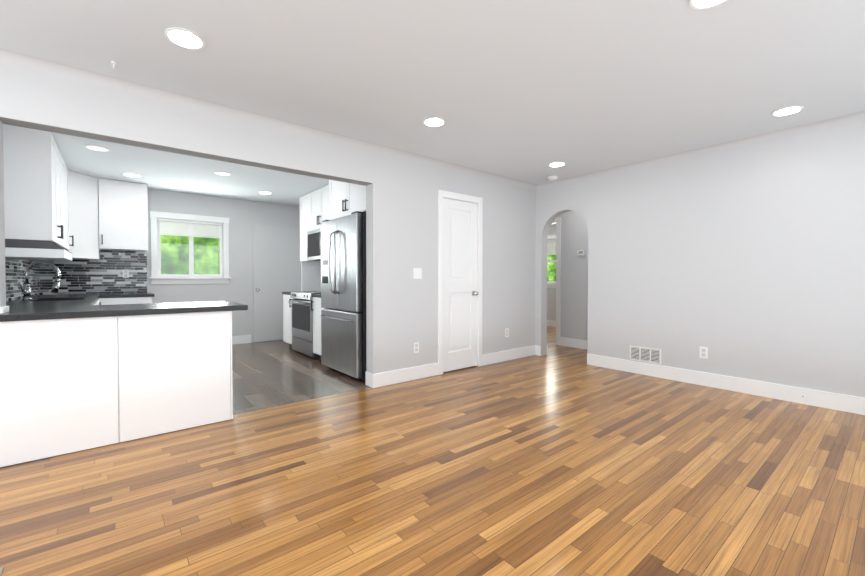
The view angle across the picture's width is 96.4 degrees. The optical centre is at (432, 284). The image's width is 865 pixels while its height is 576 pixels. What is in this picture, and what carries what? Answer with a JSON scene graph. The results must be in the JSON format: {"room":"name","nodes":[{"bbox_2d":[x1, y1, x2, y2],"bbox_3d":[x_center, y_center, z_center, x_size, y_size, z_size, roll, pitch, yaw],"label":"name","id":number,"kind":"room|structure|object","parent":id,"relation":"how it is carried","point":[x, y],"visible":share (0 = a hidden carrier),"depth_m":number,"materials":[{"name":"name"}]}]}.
{"room":"empty living room","nodes":[
{"label":"empty living room","id":0,"kind":"room"},
{"bbox_2d":[45,189,300,342],"bbox_3d":[-3.055,-0.216,6.711,5.570,2.420,0.120,-1,1,-39],"label":"wall","id":1,"kind":"structure","parent":0,"point":[243,216],"depth_m":6.41,"materials":[{"name":"grey paint"}]},
{"bbox_2d":[5,258,40,300],"bbox_3d":[-3.958,-0.158,3.607,0.008,0.619,3.554,-1,1,-39],"label":"tile backsplash","id":2,"kind":"structure","parent":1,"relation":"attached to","point":[14,269],"depth_m":3.99,"materials":[{"name":"tile"}]},
{"bbox_2d":[41,250,146,294],"bbox_3d":[-4.630,-0.177,5.345,1.098,0.603,0.009,-1,1,-39],"label":"tile backsplash","id":3,"kind":"structure","parent":1,"relation":"attached to","point":[104,274],"depth_m":5.37,"materials":[{"name":"tile"}]},
{"bbox_2d":[123,270,128,277],"bbox_3d":[-4.390,-0.155,5.532,0.070,0.115,0.006,-1,1,-39],"label":"outlet","id":4,"kind":"object","parent":3,"relation":"attached to","point":[125,273],"visible":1,"depth_m":5.53,"materials":[{"name":"white plastic"}]},
{"bbox_2d":[98,178,147,251],"bbox_3d":[-4.285,-0.941,5.367,0.520,0.921,0.390,-1,1,-39],"label":"upper cabinet","id":5,"kind":"object","parent":1,"relation":"attached to","point":[123,215],"visible":1,"depth_m":5.25,"materials":[{"name":"white wood"}]},
{"bbox_2d":[149,211,230,283],"bbox_3d":[-3.783,-0.551,6.071,1.090,1.080,0.165,-1,1,-39],"label":"window unit","id":6,"kind":"structure","parent":1,"relation":"in","point":[193,223],"depth_m":6.06,"materials":[{"name":"white plastic"}]},
{"bbox_2d":[232,335,250,344],"bbox_3d":[-3.633,0.932,6.172,1.370,0.140,0.014,-1,1,-39],"label":"baseboard","id":7,"kind":"structure","parent":1,"relation":"attached to","point":[241,339],"depth_m":6.50,"materials":[{"name":"white"}]},
{"bbox_2d":[253,224,300,341],"bbox_3d":[-2.729,-0.028,6.844,0.820,2.020,0.085,-1,1,-39],"label":"back door","id":8,"kind":"structure","parent":1,"relation":"in","point":[276,263],"depth_m":6.81,"materials":[{"name":"grey paint"}]},
{"bbox_2d":[0,66,535,373],"bbox_3d":[-1.398,-0.163,3.303,7.300,2.420,0.140,-1,1,-39],"label":"wall","id":9,"kind":"structure","parent":0,"point":[401,244],"depth_m":3.94,"materials":[{"name":"grey paint"}]},
{"bbox_2d":[0,306,8,313],"bbox_3d":[-2.688,0.153,2.257,0.272,0.038,0.164,-1,1,-39],"label":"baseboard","id":10,"kind":"structure","parent":9,"relation":"attached to","point":[4,309],"depth_m":2.30,"materials":[{"name":"white"}]},
{"bbox_2d":[0,48,536,190],"bbox_3d":[-1.330,-1.334,3.201,7.300,0.075,0.075,-1,1,-39],"label":"trim","id":11,"kind":"structure","parent":9,"relation":"attached to","point":[39,66],"depth_m":2.95,"materials":[{"name":"grey paint"}]},
{"bbox_2d":[369,363,438,387],"bbox_3d":[-0.272,0.964,4.149,0.859,0.140,0.034,-1,1,-39],"label":"baseboard","id":12,"kind":"structure","parent":9,"relation":"attached to","point":[376,380],"depth_m":4.09,"materials":[{"name":"white"}]},
{"bbox_2d":[414,342,418,352],"bbox_3d":[-0.176,0.688,4.213,0.072,0.116,0.007,-1,1,-39],"label":"electrical outlet","id":13,"kind":"object","parent":9,"relation":"attached to","point":[416,347],"visible":1,"depth_m":4.21,"materials":[{"name":"white plastic"}]},
{"bbox_2d":[413,268,421,278],"bbox_3d":[-0.163,-0.121,4.210,0.116,0.118,0.008,-1,1,-39],"label":"switch plate","id":14,"kind":"object","parent":9,"relation":"attached to","point":[417,273],"visible":1,"depth_m":4.21,"materials":[{"name":"white plastic"}]},
{"bbox_2d":[438,190,482,374],"bbox_3d":[0.299,-0.027,4.673,0.716,2.105,0.158,-1,1,-39],"label":"trim","id":15,"kind":"structure","parent":9,"relation":"attached to","point":[442,194],"depth_m":4.58,"materials":[{"name":"white wood"}]},
{"bbox_2d":[443,198,478,371],"bbox_3d":[0.343,0.008,4.616,0.578,2.014,0.115,-1,1,-39],"label":"closet door","id":16,"kind":"structure","parent":9,"relation":"in","point":[460,293],"depth_m":4.63,"materials":[{"name":"white wood"}]},
{"bbox_2d":[505,328,508,336],"bbox_3d":[0.995,0.643,5.165,0.072,0.116,0.007,-1,1,-39],"label":"electrical outlet","id":17,"kind":"object","parent":9,"relation":"attached to","point":[506,332],"visible":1,"depth_m":5.16,"materials":[{"name":"white plastic"}]},
{"bbox_2d":[482,345,540,365],"bbox_3d":[1.058,0.948,5.201,1.115,0.140,0.040,-1,1,-39],"label":"baseboard","id":18,"kind":"structure","parent":9,"relation":"attached to","point":[496,357],"depth_m":5.20,"materials":[{"name":"white wood"}]},
{"bbox_2d":[0,326,864,575],"bbox_3d":[0.082,1.068,3.920,10.590,0.060,8.440,-1,1,-39],"label":"floor","id":19,"kind":"structure","parent":0,"point":[557,460],"depth_m":2.06,"materials":[{"name":"brown wood"}]},
{"bbox_2d":[0,293,103,466],"bbox_3d":[-3.638,0.596,3.719,0.630,0.890,3.801,-1,1,-39],"label":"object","id":20,"kind":"structure","parent":19,"relation":"on","point":[79,372],"depth_m":2.35,"materials":[{"name":"white wood"}]},
{"bbox_2d":[19,261,60,299],"bbox_3d":[-3.847,-0.042,3.798,0.284,0.381,0.152,-1,1,-39],"label":"faucet","id":21,"kind":"object","parent":20,"relation":"on","point":[25,289],"visible":0.98,"depth_m":3.77,"materials":[{"name":"silver metal"}]},
{"bbox_2d":[94,297,151,304],"bbox_3d":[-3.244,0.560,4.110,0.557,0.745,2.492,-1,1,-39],"label":"sink","id":22,"kind":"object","parent":20,"relation":"attached to","point":[114,301],"depth_m":5.05,"materials":[{"name":"white ceramic"}]},
{"bbox_2d":[104,293,153,297],"bbox_3d":[-4.181,0.571,5.320,0.548,0.890,0.630,-1,1,-39],"label":"countertop","id":23,"kind":"structure","parent":19,"relation":"on","point":[106,295],"depth_m":5.10,"materials":[{"name":"black"}]},
{"bbox_2d":[80,301,247,450],"bbox_3d":[-2.059,0.606,3.035,0.958,0.890,0.747,-1,1,-39],"label":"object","id":24,"kind":"structure","parent":19,"relation":"on","point":[148,369],"depth_m":2.69,"materials":[{"name":"white wood"}]},
{"bbox_2d":[282,291,305,347],"bbox_3d":[-2.007,0.558,6.152,0.660,0.890,0.447,-1,1,-39],"label":"base cabinet","id":25,"kind":"object","parent":19,"relation":"on","point":[287,328],"visible":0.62,"depth_m":6.00,"materials":[{"name":"white wood"}]},
{"bbox_2d":[288,291,320,358],"bbox_3d":[-1.645,0.560,5.665,0.713,0.901,0.760,-1,1,-39],"label":"stove","id":26,"kind":"object","parent":19,"relation":"on","point":[302,324],"visible":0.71,"depth_m":5.42,"materials":[{"name":"grey metal"}]},
{"bbox_2d":[311,294,321,359],"bbox_3d":[-1.219,0.573,5.183,0.660,0.890,0.520,-1,1,-39],"label":"cabinet filler","id":27,"kind":"object","parent":19,"relation":"on","point":[317,308],"visible":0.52,"depth_m":5.10,"materials":[{"name":"white wood"}]},
{"bbox_2d":[320,211,366,380],"bbox_3d":[-0.816,0.127,4.567,0.804,1.800,0.910,-1,1,-39],"label":"fridge","id":28,"kind":"object","parent":19,"relation":"on","point":[343,294],"visible":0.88,"depth_m":4.21,"materials":[{"name":"grey metal"}]},
{"bbox_2d":[0,0,864,206],"bbox_3d":[0.082,-1.432,3.881,10.590,0.100,8.440,-1,1,-39],"label":"ceiling","id":29,"kind":"structure","parent":0,"point":[530,91],"depth_m":2.46,"materials":[{"name":"white paint"}]},
{"bbox_2d":[85,145,109,151],"bbox_3d":[-3.394,-1.379,3.916,0.190,0.007,0.190,-1,1,-39],"label":"recessed light","id":30,"kind":"object","parent":29,"relation":"in","point":[98,148],"visible":0.98,"depth_m":3.91,"materials":[{"name":"white"}]},
{"bbox_2d":[123,173,140,176],"bbox_3d":[-3.830,-1.394,4.927,0.190,0.007,0.190,-1,1,-39],"label":"recessed light","id":31,"kind":"object","parent":29,"relation":"in","point":[131,174],"visible":0.96,"depth_m":4.93,"materials":[{"name":"white"}]},
{"bbox_2d":[165,27,204,49],"bbox_3d":[-1.360,-1.351,2.129,0.190,0.007,0.190,-1,1,-39],"label":"recessed light","id":32,"kind":"object","parent":29,"relation":"in","point":[184,38],"visible":1,"depth_m":2.12,"materials":[{"name":"white plastic"}]},
{"bbox_2d":[214,171,230,175],"bbox_3d":[-2.636,-1.393,4.854,0.190,0.007,0.190,-1,1,-39],"label":"recessed light","id":33,"kind":"object","parent":29,"relation":"in","point":[222,173],"visible":1,"depth_m":4.84,"materials":[{"name":"white plastic"}]},
{"bbox_2d":[259,191,271,193],"bbox_3d":[-2.573,-1.410,5.949,0.190,0.007,0.190,-1,1,-39],"label":"recessed light","id":34,"kind":"object","parent":29,"relation":"in","point":[262,192],"visible":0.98,"depth_m":5.91,"materials":[{"name":"white"}]},
{"bbox_2d":[423,117,444,126],"bbox_3d":[0.015,-1.368,3.259,0.190,0.007,0.190,-1,1,-39],"label":"recessed light","id":35,"kind":"object","parent":29,"relation":"in","point":[434,121],"visible":1,"depth_m":3.25,"materials":[{"name":"white plastic"}]},
{"bbox_2d":[548,175,557,180],"bbox_3d":[1.559,-1.378,5.005,0.130,0.042,0.130,-1,1,-39],"label":"smoke detector","id":36,"kind":"object","parent":29,"relation":"attached to","point":[552,177],"visible":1,"depth_m":4.96,"materials":[{"name":"white plastic"}]},
{"bbox_2d":[548,162,565,166],"bbox_3d":[1.440,-1.387,4.470,0.190,0.007,0.190,-1,1,-39],"label":"recessed light","id":37,"kind":"object","parent":29,"relation":"in","point":[556,164],"visible":1,"depth_m":4.46,"materials":[{"name":"white plastic"}]},
{"bbox_2d":[689,0,727,9],"bbox_3d":[1.307,-1.346,1.797,0.190,0.007,0.190,-1,1,-39],"label":"recessed light","id":38,"kind":"object","parent":29,"relation":"in","point":[700,4],"visible":1,"depth_m":1.85,"materials":[{"name":"white"}]},
{"bbox_2d":[771,105,803,116],"bbox_3d":[2.793,-1.365,3.044,0.190,0.007,0.190,-1,1,-39],"label":"recessed light","id":39,"kind":"object","parent":29,"relation":"in","point":[785,111],"visible":0.96,"depth_m":3.03,"materials":[{"name":"white plastic"}]},
{"bbox_2d":[547,224,555,320],"bbox_3d":[3.134,-0.243,8.444,0.120,2.420,4.240,-1,1,-39],"label":"wall","id":40,"kind":"structure","parent":0,"point":[551,303],"depth_m":8.84,"materials":[{"name":"grey paint"}]},
{"bbox_2d":[547,320,555,326],"bbox_3d":[3.081,0.897,8.419,0.017,0.140,4.000,-1,1,-39],"label":"baseboard","id":41,"kind":"structure","parent":40,"relation":"attached to","point":[552,323],"depth_m":8.83,"materials":[{"name":"white wood"}]},
{"bbox_2d":[547,235,555,287],"bbox_3d":[2.740,-0.522,8.873,0.165,1.205,1.130,-1,1,-39],"label":"window unit","id":42,"kind":"structure","parent":40,"relation":"in","point":[551,239],"depth_m":8.88,"materials":[{"name":"white"}]},
{"bbox_2d":[557,211,587,340],"bbox_3d":[2.555,-0.203,5.860,0.120,2.420,3.720,-1,1,-39],"label":"wall","id":43,"kind":"structure","parent":0,"point":[574,292],"depth_m":6.14,"materials":[{"name":"grey paint"}]},
{"bbox_2d":[552,217,560,345],"bbox_3d":[1.861,-0.056,6.715,0.156,2.100,0.900,-1,1,-39],"label":"door frame","id":44,"kind":"structure","parent":43,"relation":"attached to","point":[557,221],"depth_m":6.34,"materials":[{"name":"white wood"}]},
{"bbox_2d":[560,337,587,349],"bbox_3d":[2.885,0.945,5.366,0.014,0.140,2.510,-1,1,-39],"label":"baseboard","id":45,"kind":"structure","parent":43,"relation":"attached to","point":[574,343],"depth_m":6.13,"materials":[{"name":"white wood"}]},
{"bbox_2d":[577,250,584,255],"bbox_3d":[2.318,-0.495,6.030,0.024,0.080,0.120,-1,1,-39],"label":"thermostat","id":46,"kind":"object","parent":43,"relation":"attached to","point":[580,252],"visible":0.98,"depth_m":6.02,"materials":[{"name":"white plastic"}]},
{"bbox_2d":[535,123,864,397],"bbox_3d":[2.952,-0.172,3.850,0.140,2.420,4.500,-1,1,-39],"label":"wall","id":47,"kind":"structure","parent":0,"point":[747,263],"depth_m":3.75,"materials":[{"name":"grey paint"}]},
{"bbox_2d":[630,345,660,363],"bbox_3d":[2.419,0.798,4.401,0.008,0.165,0.335,-1,1,-39],"label":"air vent","id":48,"kind":"object","parent":47,"relation":"in","point":[645,354],"visible":1,"depth_m":4.39,"materials":[{"name":"grey metal"}]},
{"bbox_2d":[699,347,707,358],"bbox_3d":[2.777,0.697,3.960,0.007,0.116,0.072,-1,1,-39],"label":"outlet","id":49,"kind":"object","parent":47,"relation":"attached to","point":[703,353],"visible":1,"depth_m":3.96,"materials":[{"name":"white plastic"}]},
{"bbox_2d":[587,353,864,414],"bbox_3d":[3.145,0.974,3.509,0.014,0.140,3.700,-1,1,-39],"label":"baseboard","id":50,"kind":"structure","parent":47,"relation":"attached to","point":[839,402],"depth_m":3.71,"materials":[{"name":"white wood"}]},
{"bbox_3d":[-1.238,-0.202,5.817,0.120,2.420,3.560,-1,1,-39],"label":"wall","id":51,"kind":"structure","parent":0,"visible":0},
{"bbox_2d":[300,194,320,263],"bbox_3d":[-1.865,-0.893,6.199,0.352,1.041,0.498,-1,1,-39],"label":"upper cabinet","id":52,"kind":"object","parent":51,"relation":"attached to","point":[304,199],"depth_m":6.17,"materials":[{"name":"white wood"}]},
{"bbox_2d":[308,185,327,230],"bbox_3d":[-1.505,-1.114,5.753,0.352,0.586,0.764,-1,1,-39],"label":"upper cabinet","id":53,"kind":"object","parent":51,"relation":"attached to","point":[317,199],"depth_m":5.72,"materials":[{"name":"white wood"}]},
{"bbox_2d":[307,228,320,260],"bbox_3d":[-1.541,-0.586,5.732,0.444,0.440,0.760,-1,1,-39],"label":"microwave","id":54,"kind":"object","parent":53,"relation":"attached to","point":[313,245],"visible":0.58,"depth_m":5.71,"materials":[{"name":"grey metal"}]},
{"bbox_2d":[328,180,365,219],"bbox_3d":[-0.729,-1.086,4.586,0.622,0.606,0.979,-1,1,-39],"label":"upper cabinet","id":55,"kind":"object","parent":51,"relation":"attached to","point":[333,199],"depth_m":4.42,"materials":[{"name":"white wood"}]},
{"bbox_3d":[-4.008,-0.167,3.564,0.120,2.420,3.560,-1,1,-39],"label":"wall","id":56,"kind":"structure","parent":0,"visible":0},
{"bbox_2d":[3,124,62,247],"bbox_3d":[-3.827,-0.887,3.700,0.342,0.976,0.840,-1,1,-39],"label":"upper cabinet","id":57,"kind":"object","parent":56,"relation":"attached to","point":[36,189],"depth_m":3.41,"materials":[{"name":"white wood"}]},
{"bbox_2d":[5,239,71,260],"bbox_3d":[-3.775,-0.320,3.707,0.420,0.152,0.768,-1,1,-39],"label":"under-cabinet range hood","id":58,"kind":"object","parent":57,"relation":"attached to","point":[15,249],"visible":1,"depth_m":3.43,"materials":[{"name":"white metal"}]},
{"bbox_2d":[63,160,70,249],"bbox_3d":[-4.289,-0.896,4.268,0.342,0.976,0.867,-1,1,-39],"label":"upper cabinet","id":59,"kind":"object","parent":56,"relation":"attached to","point":[66,241],"depth_m":4.49,"materials":[{"name":"white wood"}]},
{"bbox_2d":[67,170,99,259],"bbox_3d":[-4.655,-0.864,4.926,0.604,1.061,0.610,-1,1,-39],"label":"upper cabinet","id":60,"kind":"object","parent":56,"relation":"attached to","point":[83,211],"visible":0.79,"depth_m":4.91,"materials":[{"name":"white wood"}]},
{"label":"outside","id":61,"kind":"structure","parent":0,"visible":0},
{"bbox_2d":[160,222,218,273],"bbox_3d":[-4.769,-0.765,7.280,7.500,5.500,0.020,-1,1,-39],"label":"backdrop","id":62,"kind":"structure","parent":61,"point":[168,269],"depth_m":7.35,"materials":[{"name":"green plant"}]},
{"bbox_2d":[547,242,555,280],"bbox_3d":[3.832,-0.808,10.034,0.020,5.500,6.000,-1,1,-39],"label":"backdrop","id":63,"kind":"structure","parent":61,"point":[550,276],"depth_m":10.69,"materials":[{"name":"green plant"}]}
]}

